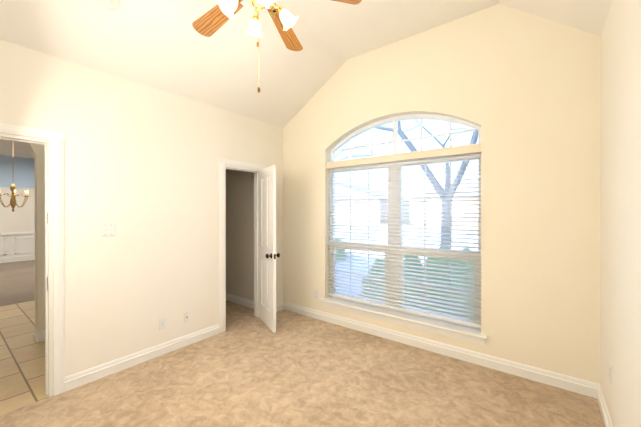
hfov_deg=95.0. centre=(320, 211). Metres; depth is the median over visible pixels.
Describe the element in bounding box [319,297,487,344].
window sill
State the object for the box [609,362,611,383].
outlet
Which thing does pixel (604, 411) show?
baseboard
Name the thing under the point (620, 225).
wall
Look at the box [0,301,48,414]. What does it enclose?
floor
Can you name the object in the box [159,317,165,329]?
outlet
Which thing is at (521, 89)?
wall
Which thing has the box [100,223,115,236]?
double light switch
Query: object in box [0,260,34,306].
floor
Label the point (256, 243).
door frame
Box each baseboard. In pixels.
[33,329,44,342]
[64,302,282,391]
[226,293,253,308]
[283,301,598,398]
[597,384,612,426]
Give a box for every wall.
[0,40,282,395]
[0,155,34,262]
[25,143,44,331]
[226,169,253,300]
[283,4,600,383]
[600,0,640,426]
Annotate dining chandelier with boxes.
[0,184,28,211]
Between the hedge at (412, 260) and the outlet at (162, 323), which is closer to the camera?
the outlet at (162, 323)
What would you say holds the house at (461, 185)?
on the lawn
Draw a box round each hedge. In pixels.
[357,255,423,307]
[413,246,474,318]
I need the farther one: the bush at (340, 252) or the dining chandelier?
the bush at (340, 252)
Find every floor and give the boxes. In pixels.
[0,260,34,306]
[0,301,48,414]
[226,300,258,329]
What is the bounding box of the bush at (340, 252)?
[336,239,347,261]
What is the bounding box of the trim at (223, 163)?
[219,158,265,332]
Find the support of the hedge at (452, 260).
on the lawn
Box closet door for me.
[259,165,279,332]
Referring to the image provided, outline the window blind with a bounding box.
[326,143,480,326]
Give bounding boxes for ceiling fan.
[192,0,361,92]
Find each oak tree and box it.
[335,129,403,160]
[375,119,477,248]
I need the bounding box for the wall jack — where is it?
[184,312,188,321]
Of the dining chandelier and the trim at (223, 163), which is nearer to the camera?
the trim at (223, 163)
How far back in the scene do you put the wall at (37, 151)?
3.33 m
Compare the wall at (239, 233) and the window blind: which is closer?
the window blind
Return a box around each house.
[336,182,411,224]
[408,175,477,227]
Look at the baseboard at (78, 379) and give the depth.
2.83 m
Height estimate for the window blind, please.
1.792 m
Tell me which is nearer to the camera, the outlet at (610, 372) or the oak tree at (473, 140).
the outlet at (610, 372)
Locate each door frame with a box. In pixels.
[0,123,64,396]
[225,165,259,330]
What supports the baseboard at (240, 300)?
attached to the wall at (239, 233)
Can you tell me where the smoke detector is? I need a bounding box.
[99,0,119,9]
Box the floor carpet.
[0,310,604,426]
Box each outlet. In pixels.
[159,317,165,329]
[314,290,317,298]
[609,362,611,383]
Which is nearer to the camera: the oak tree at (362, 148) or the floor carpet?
the floor carpet
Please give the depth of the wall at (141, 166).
2.80 m
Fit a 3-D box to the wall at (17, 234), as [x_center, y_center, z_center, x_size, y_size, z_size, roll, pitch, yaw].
[-9.030,-0.095,8.407,0.150,3.100,9.060,0,0,37]
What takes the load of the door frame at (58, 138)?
attached to the wall at (141, 166)
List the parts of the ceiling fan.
ceiling fan blade, lamp shade, ceiling fan blade, ceiling fan blade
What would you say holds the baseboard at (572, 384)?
attached to the wall at (521, 89)
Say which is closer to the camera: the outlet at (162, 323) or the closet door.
the outlet at (162, 323)
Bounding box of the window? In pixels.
[329,114,480,329]
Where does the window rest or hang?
in the wall at (521, 89)
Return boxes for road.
[336,228,477,294]
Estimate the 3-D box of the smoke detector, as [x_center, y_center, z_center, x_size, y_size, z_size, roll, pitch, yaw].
[-1.566,-1.564,2.176,0.124,0.090,0.132,0,0,37]
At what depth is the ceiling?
2.80 m
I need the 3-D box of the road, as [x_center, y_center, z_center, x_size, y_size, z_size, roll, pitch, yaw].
[7.869,1.671,11.358,85.000,0.050,20.750,0,0,37]
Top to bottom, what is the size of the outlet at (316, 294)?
0.116 m
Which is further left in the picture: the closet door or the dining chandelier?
the dining chandelier
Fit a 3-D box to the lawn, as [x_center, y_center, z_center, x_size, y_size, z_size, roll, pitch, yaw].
[25.753,1.721,34.788,85.000,0.200,79.800,0,0,37]
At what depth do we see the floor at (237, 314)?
4.15 m
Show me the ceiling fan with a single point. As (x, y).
(287, 17)
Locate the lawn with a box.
[336,217,477,246]
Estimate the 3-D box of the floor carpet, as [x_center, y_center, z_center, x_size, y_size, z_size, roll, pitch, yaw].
[-0.304,1.536,1.903,3.480,0.120,3.700,0,0,37]
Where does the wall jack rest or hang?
attached to the wall at (141, 166)
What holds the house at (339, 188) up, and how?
on the lawn
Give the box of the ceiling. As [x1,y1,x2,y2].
[0,0,611,158]
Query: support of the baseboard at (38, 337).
attached to the wall at (37, 151)

